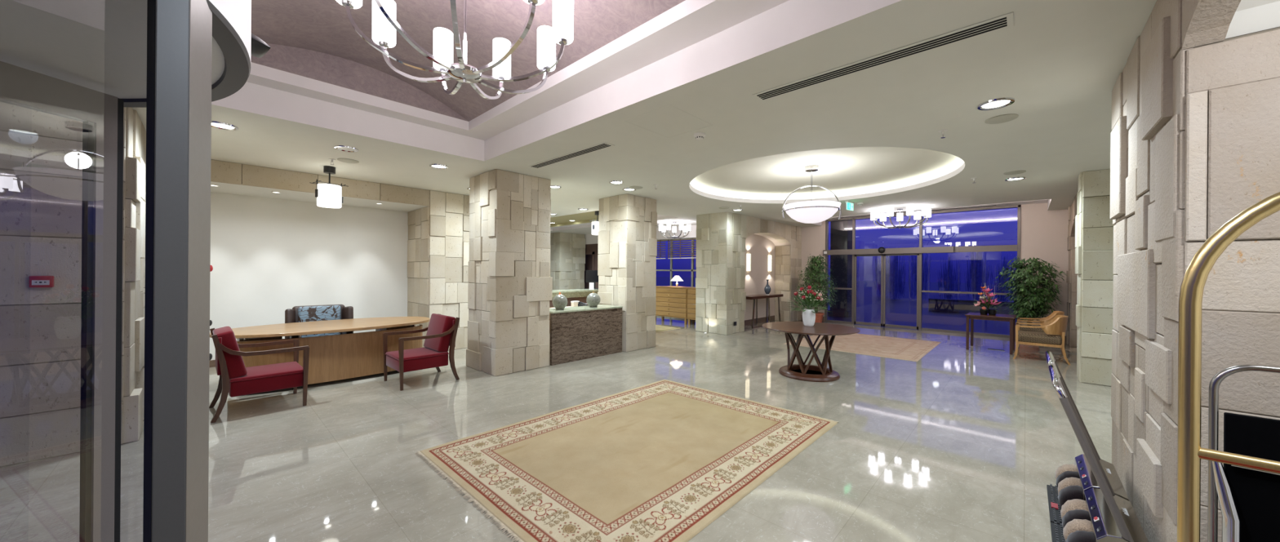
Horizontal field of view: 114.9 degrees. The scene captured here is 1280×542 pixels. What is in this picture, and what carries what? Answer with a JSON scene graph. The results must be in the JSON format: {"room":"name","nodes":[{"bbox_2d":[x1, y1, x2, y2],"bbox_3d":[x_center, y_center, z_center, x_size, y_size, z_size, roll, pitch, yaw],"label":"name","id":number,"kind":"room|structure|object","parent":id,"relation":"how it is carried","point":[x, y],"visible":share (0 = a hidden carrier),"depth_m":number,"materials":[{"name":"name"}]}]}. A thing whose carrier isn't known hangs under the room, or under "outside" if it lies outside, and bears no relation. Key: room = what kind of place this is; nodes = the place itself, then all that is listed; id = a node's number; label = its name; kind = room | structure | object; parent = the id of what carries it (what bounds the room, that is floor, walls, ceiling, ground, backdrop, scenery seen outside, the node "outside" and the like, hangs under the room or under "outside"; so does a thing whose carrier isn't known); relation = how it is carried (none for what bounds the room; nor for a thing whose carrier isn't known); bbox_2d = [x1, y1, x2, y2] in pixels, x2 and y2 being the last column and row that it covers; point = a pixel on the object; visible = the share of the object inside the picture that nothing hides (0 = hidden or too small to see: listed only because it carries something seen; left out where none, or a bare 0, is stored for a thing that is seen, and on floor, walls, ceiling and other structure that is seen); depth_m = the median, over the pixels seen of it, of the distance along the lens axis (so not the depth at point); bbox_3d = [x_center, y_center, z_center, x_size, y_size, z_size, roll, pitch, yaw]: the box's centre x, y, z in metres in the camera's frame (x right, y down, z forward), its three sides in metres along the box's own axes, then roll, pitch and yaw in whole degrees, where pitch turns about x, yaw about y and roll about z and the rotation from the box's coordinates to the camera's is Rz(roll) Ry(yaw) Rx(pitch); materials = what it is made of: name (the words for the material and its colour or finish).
{"room":"lobby","nodes":[
{"label":"lobby","id":0,"kind":"room"},
{"bbox_2d":[0,101,696,466],"bbox_3d":[-4.100,0.007,10.380,8.778,3.020,12.450,0,0,43],"label":"wall","id":1,"kind":"structure","parent":0,"point":[406,255],"depth_m":5.72,"materials":[{"name":"paint"}]},
{"bbox_2d":[28,275,53,287],"bbox_3d":[-4.765,0.085,3.253,0.061,0.092,0.108,0,0,43],"label":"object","id":2,"kind":"object","parent":1,"relation":"attached to","point":[33,281],"visible":1,"depth_m":3.24,"materials":[{"name":"red plastic"}]},
{"bbox_2d":[209,360,215,367],"bbox_3d":[-5.894,1.448,7.159,0.015,0.110,3.280,0,0,43],"label":"baseboard","id":3,"kind":"structure","parent":1,"relation":"attached to","point":[212,362],"depth_m":6.35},
{"bbox_2d":[656,237,696,319],"bbox_3d":[0.922,0.245,13.756,5.640,2.625,0.060,0,0,43],"label":"window","id":4,"kind":"structure","parent":1,"relation":"in","point":[671,269],"depth_m":13.46,"materials":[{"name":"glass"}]},
{"bbox_2d":[656,240,666,258],"bbox_3d":[-0.142,-0.731,14.587,2.740,0.640,0.066,0,0,43],"label":"window blind","id":5,"kind":"object","parent":4,"relation":"attached to","point":[660,241],"visible":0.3,"depth_m":13.77,"materials":[{"name":"brown wood"}]},
{"bbox_2d":[667,238,696,258],"bbox_3d":[1.711,-0.716,12.835,2.140,0.640,0.066,0,0,43],"label":"window blind","id":6,"kind":"object","parent":4,"relation":"attached to","point":[680,240],"visible":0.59,"depth_m":13.17,"materials":[{"name":"brown wood"}]},
{"bbox_2d":[466,168,552,376],"bbox_3d":[-2.105,0.023,6.594,0.968,3.020,0.978,0,0,43],"label":"stone column","id":7,"kind":"structure","parent":0,"point":[510,282],"depth_m":6.24,"materials":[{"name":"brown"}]},
{"bbox_2d":[0,315,1111,541],"bbox_3d":[0.045,1.610,8.066,18.200,0.120,14.800,0,0,43],"label":"floor","id":8,"kind":"structure","parent":0,"point":[955,443],"depth_m":3.63,"materials":[{"name":"stone"}]},
{"bbox_2d":[0,0,271,541],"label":"door","id":9,"kind":"structure","parent":8,"relation":"on","point":[86,61],"depth_m":1.09,"materials":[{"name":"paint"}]},
{"bbox_2d":[208,326,309,422],"bbox_3d":[-4.258,1.071,4.574,0.702,0.904,0.769,0,0,42],"label":"armchair","id":10,"kind":"object","parent":8,"relation":"on","point":[236,380],"visible":1,"depth_m":4.37,"materials":[{"name":"red fabric"}]},
{"bbox_2d":[212,326,247,379],"bbox_3d":[-4.418,0.871,4.397,0.550,0.507,0.244,0,0,42],"label":"cushion","id":11,"kind":"object","parent":10,"relation":"on","point":[237,370],"depth_m":4.23,"materials":[{"name":"red fabric"}]},
{"bbox_2d":[284,304,353,338],"bbox_3d":[-5.087,1.038,6.514,0.869,0.945,0.732,0,0,-43],"label":"chair","id":12,"kind":"object","parent":8,"relation":"on","point":[328,312],"visible":0.35,"depth_m":6.59,"materials":[{"name":"fabric"}]},
{"bbox_2d":[297,305,341,337],"bbox_3d":[-5.208,0.832,6.647,0.550,0.525,0.162,0,0,-43],"label":"cushion","id":13,"kind":"object","parent":12,"relation":"on","point":[309,313],"depth_m":6.61,"materials":[{"name":"fabric"}]},
{"bbox_2d":[209,316,430,384],"bbox_3d":[-4.404,1.142,5.904,1.280,0.745,2.520,0,0,43],"label":"desk","id":14,"kind":"object","parent":8,"relation":"on","point":[332,357],"visible":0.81,"depth_m":5.53,"materials":[{"name":"brown wood"}]},
{"bbox_2d":[382,313,459,391],"bbox_3d":[-3.046,1.080,5.696,0.702,0.904,0.769,0,0,42],"label":"armchair","id":15,"kind":"object","parent":8,"relation":"on","point":[442,330],"visible":1,"depth_m":5.63,"materials":[{"name":"red fabric"}]},
{"bbox_2d":[423,313,455,351],"bbox_3d":[-2.883,0.883,5.872,0.550,0.507,0.244,0,0,42],"label":"cushion","id":16,"kind":"object","parent":15,"relation":"on","point":[438,323],"depth_m":5.73,"materials":[{"name":"red fabric"}]},
{"bbox_2d":[549,288,598,308],"bbox_3d":[-1.224,0.995,9.615,1.120,1.090,2.900,0,0,43],"label":"countertop","id":17,"kind":"structure","parent":8,"relation":"on","point":[572,295],"depth_m":9.45,"materials":[{"name":"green stone"}]},
{"bbox_2d":[570,300,579,306],"bbox_3d":[-1.466,0.741,9.226,0.108,0.125,0.168,0,0,38],"label":"box","id":18,"kind":"object","parent":17,"relation":"on","point":[573,304],"visible":0.89,"depth_m":9.18,"materials":[{"name":"beige paper"}]},
{"bbox_2d":[577,302,588,306],"bbox_3d":[-1.232,0.740,9.033,0.206,0.130,0.200,0,0,26],"label":"telephone","id":19,"kind":"object","parent":17,"relation":"on","point":[580,304],"visible":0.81,"depth_m":8.97,"materials":[{"name":"black plastic"}]},
{"bbox_2d":[589,282,594,289],"bbox_3d":[-1.180,0.367,9.944,0.120,0.166,0.080,0,0,-7],"label":"sign holder","id":20,"kind":"object","parent":17,"relation":"on","point":[591,284],"visible":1,"depth_m":9.93,"materials":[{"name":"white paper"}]},
{"bbox_2d":[586,270,598,288],"bbox_3d":[-1.137,0.216,10.249,0.440,0.470,0.160,0,0,-2],"label":"monitor","id":21,"kind":"object","parent":17,"relation":"on","point":[592,276],"visible":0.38,"depth_m":10.22,"materials":[{"name":"black plastic"}]},
{"bbox_2d":[549,304,622,365],"bbox_3d":[-1.071,1.104,7.397,0.532,0.875,1.590,0,0,43],"label":"counter","id":22,"kind":"object","parent":8,"relation":"on","point":[577,333],"depth_m":7.15,"materials":[{"name":"brown stone"}]},
{"bbox_2d":[551,292,567,309],"bbox_3d":[-1.383,0.513,7.056,0.262,0.301,0.262,0,0,43],"label":"vase","id":23,"kind":"object","parent":22,"relation":"on","point":[559,301],"visible":1,"depth_m":6.97,"materials":[{"name":"grey ceramic"}]},
{"bbox_2d":[549,304,622,313],"bbox_3d":[-1.067,0.681,7.397,0.532,0.030,1.590,0,0,43],"label":"countertop","id":24,"kind":"structure","parent":22,"relation":"on","point":[567,309],"depth_m":7.31,"materials":[{"name":"white stone"}]},
{"bbox_2d":[586,291,600,306],"bbox_3d":[-0.867,0.517,7.601,0.262,0.301,0.262,0,0,43],"label":"vase","id":25,"kind":"object","parent":22,"relation":"on","point":[593,300],"visible":1,"depth_m":7.51,"materials":[{"name":"grey ceramic"}]},
{"bbox_2d":[414,379,838,541],"bbox_3d":[0.086,1.543,3.834,2.343,0.013,3.319,0,0,43],"label":"patterned rug","id":26,"kind":"object","parent":8,"relation":"on","point":[662,460],"visible":1,"depth_m":3.28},
{"bbox_2d":[655,324,679,332],"bbox_3d":[0.158,1.544,11.181,1.503,0.013,1.340,0,0,43],"label":"rug","id":27,"kind":"object","parent":8,"relation":"on","point":[658,327],"visible":0.29,"depth_m":10.96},
{"bbox_2d":[655,285,695,324],"bbox_3d":[1.039,1.016,12.518,1.330,1.085,0.510,0,0,43],"label":"dresser","id":28,"kind":"object","parent":8,"relation":"on","point":[671,300],"visible":0.7,"depth_m":12.27,"materials":[{"name":"brown wood"}]},
{"bbox_2d":[671,275,683,286],"bbox_3d":[1.128,0.309,12.460,0.400,0.330,0.400,0,0,43],"label":"table lamp","id":29,"kind":"object","parent":28,"relation":"on","point":[677,278],"visible":0.98,"depth_m":12.37,"materials":[{"name":"white fabric"}]},
{"bbox_2d":[686,287,695,324],"bbox_3d":[1.827,1.022,11.773,0.842,1.085,0.510,0,0,43],"label":"dresser","id":30,"kind":"object","parent":8,"relation":"on","point":[691,291],"visible":0.3,"depth_m":11.79,"materials":[{"name":"brown wood"}]},
{"bbox_2d":[746,293,782,328],"bbox_3d":[3.556,1.142,11.920,0.400,0.878,1.980,0,0,43],"label":"console table","id":31,"kind":"object","parent":8,"relation":"on","point":[753,297],"visible":0.73,"depth_m":11.83,"materials":[{"name":"brown wood"}]},
{"bbox_2d":[764,279,770,294],"bbox_3d":[3.769,0.479,12.067,0.190,0.452,0.190,0,0,43],"label":"bottle vase","id":32,"kind":"object","parent":31,"relation":"on","point":[767,289],"visible":0.95,"depth_m":12.01,"materials":[{"name":"blue ceramic"}]},
{"bbox_2d":[762,321,860,382],"bbox_3d":[2.562,1.210,6.198,1.366,0.720,1.366,0,0,43],"label":"round table","id":33,"kind":"object","parent":8,"relation":"on","point":[828,375],"visible":0.99,"depth_m":6.02,"materials":[{"name":"brown wood"}]},
{"bbox_2d":[802,308,815,326],"bbox_3d":[2.625,0.723,6.348,0.195,0.257,0.195,0,0,43],"label":"flower vase","id":34,"kind":"object","parent":33,"relation":"on","point":[808,317],"visible":0.95,"depth_m":6.28,"materials":[{"name":"white ceramic"}]},
{"bbox_2d":[786,288,829,313],"bbox_3d":[2.599,0.449,6.367,0.641,0.383,0.647,0,0,-6],"label":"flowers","id":35,"kind":"object","parent":34,"relation":"in","point":[813,297],"visible":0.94,"depth_m":6.29,"materials":[{"name":"green plant"}]},
{"bbox_2d":[795,253,839,323],"bbox_3d":[5.225,0.531,12.081,1.202,2.122,1.225,0,0,37],"label":"potted ficus","id":36,"kind":"object","parent":8,"relation":"on","point":[816,280],"visible":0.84,"depth_m":11.91,"materials":[{"name":"plant"}]},
{"bbox_2d":[814,311,824,323],"bbox_3d":[5.205,1.412,12.065,0.424,0.360,0.424,0,0,43],"label":"pot","id":37,"kind":"object","parent":36,"relation":"on","point":[819,316],"depth_m":11.90,"materials":[{"name":"ceramic"}]},
{"bbox_2d":[784,333,940,361],"bbox_3d":[4.931,1.582,8.992,2.436,0.013,2.854,0,0,43],"label":"rug","id":38,"kind":"object","parent":8,"relation":"on","point":[910,349],"visible":0.72,"depth_m":8.63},
{"bbox_2d":[964,312,1016,355],"bbox_3d":[7.143,1.250,8.320,0.720,0.715,0.740,0,0,-45],"label":"side table","id":39,"kind":"object","parent":8,"relation":"on","point":[1005,317],"visible":1,"depth_m":8.24,"materials":[{"name":"brown wood"}]},
{"bbox_2d":[979,308,987,314],"bbox_3d":[7.080,0.834,8.411,0.140,0.115,0.140,0,0,43],"label":"flower pot","id":40,"kind":"object","parent":39,"relation":"on","point":[981,311],"visible":0.8,"depth_m":8.37,"materials":[{"name":"ceramic"}]},
{"bbox_2d":[972,294,1005,311],"bbox_3d":[7.143,0.645,8.363,0.488,0.328,0.505,0,0,-5],"label":"foliage","id":41,"kind":"object","parent":40,"relation":"in","point":[988,299],"visible":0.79,"depth_m":8.29,"materials":[{"name":"green plant"}]},
{"bbox_2d":[987,308,996,315],"bbox_3d":[7.175,0.835,8.321,0.140,0.115,0.140,0,0,43],"label":"flower pot","id":42,"kind":"object","parent":39,"relation":"on","point":[991,312],"visible":0.98,"depth_m":8.28,"materials":[{"name":"ceramic"}]},
{"bbox_2d":[973,301,981,306],"bbox_3d":[6.984,0.707,8.362,0.263,0.203,0.149,0,0,29],"label":"lily","id":43,"kind":"object","parent":42,"relation":"in","point":[978,303],"visible":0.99,"depth_m":8.43,"materials":[{"name":"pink plant"}]},
{"bbox_2d":[977,298,987,309],"bbox_3d":[7.000,0.674,8.325,0.203,0.267,0.197,0,0,28],"label":"lily","id":44,"kind":"object","parent":42,"relation":"in","point":[982,300],"visible":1,"depth_m":8.35,"materials":[{"name":"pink plant"}]},
{"bbox_2d":[981,288,992,309],"bbox_3d":[7.044,0.574,8.302,0.185,0.466,0.212,0,0,0],"label":"lily","id":45,"kind":"object","parent":42,"relation":"in","point":[988,290],"visible":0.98,"depth_m":8.32,"materials":[{"name":"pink plant"}]},
{"bbox_2d":[985,292,995,297],"bbox_3d":[7.084,0.620,8.258,0.200,0.375,0.175,0,0,-30],"label":"lily","id":46,"kind":"object","parent":42,"relation":"in","point":[991,295],"visible":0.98,"depth_m":8.28,"materials":[{"name":"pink plant"}]},
{"bbox_2d":[986,297,1001,309],"bbox_3d":[7.105,0.669,8.202,0.244,0.281,0.232,0,0,-37],"label":"lily","id":47,"kind":"object","parent":42,"relation":"in","point":[991,300],"visible":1,"depth_m":8.24,"materials":[{"name":"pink plant"}]},
{"bbox_2d":[993,255,1066,325],"bbox_3d":[8.726,0.633,9.180,1.246,1.974,1.156,0,0,-6],"label":"potted ficus","id":48,"kind":"object","parent":8,"relation":"on","point":[1028,304],"visible":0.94,"depth_m":8.99,"materials":[{"name":"plant"}]},
{"bbox_2d":[1014,311,1064,350],"bbox_3d":[8.111,1.213,8.286,0.729,0.816,0.637,0,0,43],"label":"tub chair","id":49,"kind":"object","parent":8,"relation":"on","point":[1054,313],"visible":0.31,"depth_m":8.19,"materials":[{"name":"wood"}]},
{"bbox_2d":[1013,315,1070,364],"bbox_3d":[7.279,1.206,7.421,0.729,0.816,0.637,0,0,43],"label":"tub chair","id":50,"kind":"object","parent":8,"relation":"on","point":[1055,330],"visible":1,"depth_m":7.20,"materials":[{"name":"fabric"}]},
{"bbox_2d":[1044,351,1129,524],"bbox_3d":[2.867,1.071,2.651,0.335,1.003,0.604,0,0,43],"label":"shoe polisher","id":51,"kind":"object","parent":8,"relation":"on","point":[1072,480],"visible":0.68,"depth_m":2.63,"materials":[{"name":"metal"}]},
{"bbox_2d":[1046,484,1062,524],"bbox_3d":[2.826,1.562,2.683,0.202,0.022,0.600,0,0,43],"label":"tray","id":52,"kind":"object","parent":51,"relation":"on","point":[1055,508],"depth_m":2.69,"materials":[{"name":"plastic"}]},
{"bbox_2d":[1048,364,1148,541],"bbox_3d":[2.441,1.068,2.201,0.335,1.003,0.604,0,0,43],"label":"shoe polisher","id":53,"kind":"object","parent":8,"relation":"on","point":[1102,515],"visible":1,"depth_m":2.10,"materials":[{"name":"metal"}]},
{"bbox_2d":[1050,522,1065,541],"bbox_3d":[2.400,1.558,2.233,0.202,0.022,0.600,0,0,43],"label":"tray","id":54,"kind":"object","parent":53,"relation":"on","point":[1057,535],"depth_m":2.41,"materials":[{"name":"black rubber"}]},
{"bbox_2d":[1177,191,1279,541],"bbox_3d":[1.555,0.642,0.631,0.807,1.840,1.080,0,0,43],"label":"luggage cart","id":55,"kind":"object","parent":8,"relation":"on","point":[1190,452],"visible":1,"depth_m":1.18,"materials":[{"name":"gold metal"}]},
{"bbox_2d":[1207,364,1279,541],"bbox_3d":[2.301,0.944,1.189,0.770,1.247,0.440,0,0,43],"label":"trolley","id":56,"kind":"object","parent":8,"relation":"on","point":[1249,499],"visible":0.91,"depth_m":1.39,"materials":[{"name":"metal"}]},
{"bbox_2d":[550,231,585,289],"bbox_3d":[-3.025,0.016,16.500,1.019,3.020,1.269,0,0,43],"label":"stone column","id":57,"kind":"structure","parent":0,"point":[567,250],"depth_m":16.05,"materials":[{"name":"brown"}]},
{"bbox_2d":[597,193,657,351],"bbox_3d":[-0.259,0.038,8.380,0.873,3.020,0.902,0,0,43],"label":"stone column","id":58,"kind":"structure","parent":0,"point":[627,247],"depth_m":8.06,"materials":[{"name":"brown"}]},
{"bbox_2d":[132,0,1156,234],"bbox_3d":[0.109,-2.084,8.102,18.400,1.230,15.100,0,0,43],"label":"ceiling","id":59,"kind":"structure","parent":0,"point":[873,136],"depth_m":3.99,"materials":[{"name":"paint"}]},
{"bbox_2d":[211,120,238,130],"bbox_3d":[-4.315,-1.498,4.215,0.248,0.014,0.248,0,0,43],"label":"recessed light","id":60,"kind":"object","parent":59,"relation":"in","point":[219,125],"visible":0.77,"depth_m":4.22,"materials":[{"name":"silver metal"}]},
{"bbox_2d":[309,165,348,208],"bbox_3d":[-4.492,-1.217,5.908,0.286,0.578,0.400,0,0,31],"label":"lantern pendant","id":61,"kind":"object","parent":59,"relation":"hanging from","point":[329,195],"visible":1,"depth_m":5.82,"materials":[{"name":"glass"}]},
{"bbox_2d":[333,145,358,152],"bbox_3d":[-3.590,-1.492,4.996,0.248,0.014,0.248,0,0,43],"label":"recessed light","id":62,"kind":"object","parent":59,"relation":"in","point":[346,148],"visible":1,"depth_m":4.99,"materials":[{"name":"silver metal"}]},
{"bbox_2d":[337,158,359,163],"bbox_3d":[-3.963,-1.496,5.548,0.240,0.012,0.240,0,0,43],"label":"ceiling speaker","id":63,"kind":"object","parent":59,"relation":"attached to","point":[344,160],"visible":1,"depth_m":5.52},
{"bbox_2d":[429,164,448,168],"bbox_3d":[-2.860,-1.486,5.812,0.248,0.014,0.248,0,0,43],"label":"recessed light","id":64,"kind":"object","parent":59,"relation":"in","point":[433,166],"visible":1,"depth_m":5.79,"materials":[{"name":"silver metal"}]},
{"bbox_2d":[336,0,573,99],"bbox_3d":[-1.006,-1.633,2.389,1.226,1.070,1.213,0,0,43],"label":"chandelier","id":65,"kind":"object","parent":59,"relation":"hanging from","point":[384,24],"visible":1,"depth_m":2.42,"materials":[{"name":"silver metal"}]},
{"bbox_2d":[551,185,561,188],"bbox_3d":[-1.504,-1.475,7.173,0.248,0.014,0.248,0,0,43],"label":"recessed light","id":66,"kind":"object","parent":59,"relation":"in","point":[552,186],"visible":0.71,"depth_m":7.19,"materials":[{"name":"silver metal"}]},
{"bbox_2d":[528,142,614,168],"bbox_3d":[-0.935,-1.472,5.272,1.620,0.008,0.160,0,0,43],"label":"ceiling vent","id":67,"kind":"object","parent":59,"relation":"in","point":[603,145],"visible":1,"depth_m":5.16,"materials":[{"name":"metal"}]},
{"bbox_2d":[589,210,599,235],"bbox_3d":[-1.051,-1.189,10.114,0.286,0.578,0.400,0,0,31],"label":"lantern pendant","id":68,"kind":"object","parent":59,"relation":"hanging from","point":[595,224],"visible":0.66,"depth_m":9.98,"materials":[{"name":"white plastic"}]},
{"bbox_2d":[608,180,623,184],"bbox_3d":[-0.390,-1.466,6.780,0.248,0.014,0.248,0,0,43],"label":"recessed light","id":69,"kind":"object","parent":59,"relation":"in","point":[613,182],"visible":1,"depth_m":6.76,"materials":[{"name":"silver metal"}]},
{"bbox_2d":[622,187,635,191],"bbox_3d":[-0.194,-1.465,7.351,0.248,0.014,0.248,0,0,43],"label":"recessed light","id":70,"kind":"object","parent":59,"relation":"in","point":[624,188],"visible":0.99,"depth_m":7.36,"materials":[{"name":"silver metal"}]},
{"bbox_2d":[629,186,643,189],"bbox_3d":[-0.069,-1.465,7.178,0.240,0.012,0.240,0,0,43],"label":"ceiling speaker","id":71,"kind":"object","parent":59,"relation":"attached to","point":[630,187],"visible":1,"depth_m":7.12},
{"bbox_2d":[624,104,713,137],"bbox_3d":[0.288,-1.466,4.047,0.580,0.002,0.692,0,0,43],"label":"access panel","id":72,"kind":"object","parent":59,"relation":"attached to","point":[668,104],"visible":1,"depth_m":3.98,"materials":[{"name":"paint"}]},
{"bbox_2d":[658,222,690,239],"bbox_3d":[1.023,-1.211,12.189,0.925,0.501,0.943,0,0,43],"label":"chandelier","id":73,"kind":"object","parent":59,"relation":"hanging from","point":[662,228],"visible":1,"depth_m":12.06,"materials":[{"name":"silver metal"}]},
{"bbox_2d":[693,132,705,140],"bbox_3d":[0.639,-1.435,4.375,0.124,0.060,0.124,0,0,43],"label":"smoke detector","id":74,"kind":"object","parent":59,"relation":"attached to","point":[699,135],"visible":1,"depth_m":4.34,"materials":[{"name":"white plastic"}]},
{"bbox_2d":[782,164,841,223],"bbox_3d":[2.828,-1.255,6.735,0.880,0.935,0.880,0,0,43],"label":"pendant","id":75,"kind":"object","parent":59,"relation":"hanging from","point":[811,211],"visible":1,"depth_m":6.51,"materials":[{"name":"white glass"}]},
{"bbox_2d":[844,200,854,210],"bbox_3d":[4.345,-1.348,8.454,0.260,0.175,0.060,0,0,-36],"label":"exit sign","id":76,"kind":"object","parent":59,"relation":"hanging from","point":[849,204],"visible":1,"depth_m":8.42,"materials":[{"name":"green plastic"}]},
{"bbox_2d":[831,213,879,218],"bbox_3d":[6.368,-1.594,11.814,1.600,0.008,0.180,0,0,43],"label":"ceiling vent","id":77,"kind":"object","parent":59,"relation":"in","point":[879,214],"visible":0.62,"depth_m":11.97,"materials":[{"name":"metal"}]},
{"bbox_2d":[751,12,1013,101],"bbox_3d":[1.568,-1.452,2.898,1.600,0.008,0.170,0,0,43],"label":"ceiling vent","id":78,"kind":"object","parent":59,"relation":"in","point":[1005,21],"visible":1,"depth_m":2.74,"materials":[{"name":"metal"}]},
{"bbox_2d":[870,206,931,228],"bbox_3d":[5.913,-1.193,9.320,1.162,0.460,1.176,0,0,43],"label":"chandelier","id":79,"kind":"object","parent":59,"relation":"hanging from","point":[926,211],"visible":1,"depth_m":9.25,"materials":[{"name":"silver metal"}]},
{"bbox_2d":[938,128,947,138],"bbox_3d":[3.120,-1.408,4.204,0.080,0.074,0.080,0,0,43],"label":"sprinkler head","id":80,"kind":"object","parent":59,"relation":"attached to","point":[943,131],"visible":1,"depth_m":4.20},
{"bbox_2d":[931,204,998,210],"bbox_3d":[8.039,-1.581,10.234,1.400,0.008,0.180,0,0,43],"label":"ceiling vent","id":81,"kind":"object","parent":59,"relation":"in","point":[996,204],"visible":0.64,"depth_m":10.18,"materials":[{"name":"metal"}]},
{"bbox_2d":[977,97,1014,110],"bbox_3d":[3.068,-1.438,3.523,0.248,0.014,0.248,0,0,43],"label":"recessed light","id":82,"kind":"object","parent":59,"relation":"in","point":[995,104],"visible":1,"depth_m":3.52,"materials":[{"name":"silver metal"}]},
{"bbox_2d":[984,113,1018,124],"bbox_3d":[3.419,-1.437,3.865,0.240,0.012,0.240,0,0,43],"label":"ceiling speaker","id":83,"kind":"object","parent":59,"relation":"attached to","point":[1004,117],"visible":1,"depth_m":3.84},
{"bbox_2d":[1003,170,1026,174],"bbox_3d":[5.414,-1.421,5.902,0.240,0.012,0.240,0,0,43],"label":"ceiling speaker","id":84,"kind":"object","parent":59,"relation":"attached to","point":[1013,172],"visible":1,"depth_m":5.88},
{"bbox_2d":[1004,177,1026,181],"bbox_3d":[5.785,-1.417,6.294,0.248,0.014,0.248,0,0,43],"label":"recessed light","id":85,"kind":"object","parent":59,"relation":"in","point":[1013,179],"visible":1,"depth_m":6.30,"materials":[{"name":"silver metal"}]},
{"bbox_2d":[695,212,746,334],"bbox_3d":[2.108,0.057,10.641,1.009,3.020,0.929,0,0,43],"label":"stone column","id":86,"kind":"structure","parent":0,"point":[720,280],"depth_m":10.31,"materials":[{"name":"brown"}]},
{"bbox_2d":[744,215,801,321],"bbox_3d":[3.743,0.070,12.151,0.642,3.020,3.800,0,0,43],"label":"wall","id":87,"kind":"structure","parent":0,"point":[764,237],"depth_m":12.75,"materials":[{"name":"stone"}]},
{"bbox_2d":[746,253,751,271],"bbox_3d":[3.133,-0.250,11.835,0.160,0.530,0.184,0,0,43],"label":"wall sconce","id":88,"kind":"object","parent":87,"relation":"attached to","point":[748,255],"visible":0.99,"depth_m":11.76,"materials":[{"name":"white glass"}]},
{"bbox_2d":[744,315,774,325],"bbox_3d":[3.335,1.497,12.057,0.015,0.160,2.880,0,0,43],"label":"baseboard","id":89,"kind":"structure","parent":87,"relation":"attached to","point":[760,320],"depth_m":12.34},
{"bbox_2d":[768,254,772,271],"bbox_3d":[4.061,-0.242,12.816,0.160,0.530,0.184,0,0,43],"label":"wall sconce","id":90,"kind":"object","parent":87,"relation":"attached to","point":[770,256],"visible":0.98,"depth_m":12.75,"materials":[{"name":"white glass"}]},
{"bbox_2d":[800,202,1069,336],"bbox_3d":[7.510,-0.140,11.287,7.200,3.500,0.120,0,0,43],"label":"wall","id":91,"kind":"structure","parent":0,"point":[1043,232],"depth_m":9.49,"materials":[{"name":"beige paint"}]},
{"bbox_2d":[822,204,1021,337],"bbox_3d":[7.407,0.004,11.267,4.520,3.210,0.250,0,0,43],"label":"window","id":92,"kind":"structure","parent":91,"relation":"in","point":[920,250],"depth_m":11.07,"materials":[{"name":"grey metal"}]},
{"bbox_2d":[853,253,883,326],"bbox_3d":[6.712,0.554,11.996,0.755,2.080,0.040,0,0,43],"label":"door","id":93,"kind":"structure","parent":92,"relation":"attached to","point":[881,324],"depth_m":11.91,"materials":[{"name":"glass"}]},
{"bbox_2d":[883,253,919,329],"bbox_3d":[7.304,0.558,11.436,0.855,2.080,0.040,0,0,43],"label":"door","id":94,"kind":"structure","parent":92,"relation":"attached to","point":[917,254],"depth_m":11.44,"materials":[{"name":"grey metal"}]},
{"bbox_2d":[1066,192,1077,346],"bbox_3d":[8.413,0.107,7.472,0.642,3.020,4.180,0,0,43],"label":"wall niche","id":95,"kind":"object","parent":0,"point":[1071,277],"visible":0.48,"depth_m":8.72,"materials":[{"name":"brown stone"}]},
{"bbox_2d":[1075,0,1279,541],"bbox_3d":[4.162,0.073,1.445,3.138,3.020,10.420,0,0,43],"label":"wall","id":96,"kind":"structure","parent":0,"point":[1195,133],"depth_m":1.85,"materials":[{"name":"stone"}]},
{"label":"outside","id":97,"kind":"structure","parent":0,"visible":0},
{"bbox_2d":[656,276,1016,334],"bbox_3d":[-0.606,1.725,21.205,150.000,0.240,150.000,0,0,43],"label":"ground","id":98,"kind":"structure","parent":97,"point":[903,312],"depth_m":17.14,"materials":[{"name":"blue"}]},
{"bbox_2d":[827,219,852,317],"bbox_3d":[7.499,-0.130,15.206,0.720,3.600,0.720,0,0,43],"label":"window","id":99,"kind":"structure","parent":98,"relation":"on","point":[841,232],"depth_m":14.97,"materials":[{"name":"glass"}]},
{"bbox_2d":[856,262,859,296],"bbox_3d":[13.534,0.302,26.495,1.110,2.833,1.069,0,0,-17],"label":"poplar tree","id":100,"kind":"object","parent":98,"relation":"on","point":[857,262],"visible":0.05,"depth_m":26.25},
{"bbox_2d":[874,246,893,295],"bbox_3d":[16.713,-0.031,27.989,1.162,3.550,1.146,0,0,43],"label":"poplar tree","id":101,"kind":"object","parent":98,"relation":"on","point":[878,280],"visible":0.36,"depth_m":27.98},
{"bbox_2d":[885,255,906,299],"bbox_3d":[15.632,0.131,25.046,1.157,3.208,1.178,0,0,43],"label":"poplar tree","id":102,"kind":"object","parent":98,"relation":"on","point":[895,276],"visible":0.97,"depth_m":24.94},
{"bbox_2d":[907,241,931,300],"bbox_3d":[16.576,-0.002,24.205,1.133,3.488,1.081,0,0,43],"label":"poplar tree","id":103,"kind":"object","parent":98,"relation":"on","point":[914,268],"visible":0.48,"depth_m":24.22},
{"bbox_2d":[937,256,961,298],"bbox_3d":[18.525,0.403,24.414,1.120,2.710,1.084,0,0,-27],"label":"poplar tree","id":104,"kind":"object","parent":98,"relation":"on","point":[949,282],"visible":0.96,"depth_m":24.36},
{"bbox_2d":[928,297,1016,315],"bbox_3d":[16.718,1.474,13.324,12.000,0.540,0.410,0,0,43],"label":"wall","id":105,"kind":"structure","parent":98,"relation":"on","point":[946,305],"depth_m":16.60,"materials":[{"name":"blue"}]},
{"bbox_2d":[964,240,990,300],"bbox_3d":[19.890,0.000,24.104,1.133,3.538,1.167,0,0,43],"label":"poplar tree","id":106,"kind":"object","parent":98,"relation":"on","point":[976,264],"visible":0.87,"depth_m":24.00,"materials":[{"name":"plant"}]},
{"bbox_2d":[990,256,1015,302],"bbox_3d":[19.486,0.434,21.868,1.134,2.666,1.132,0,0,43],"label":"poplar tree","id":107,"kind":"object","parent":98,"relation":"on","point":[1002,298],"visible":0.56,"depth_m":21.85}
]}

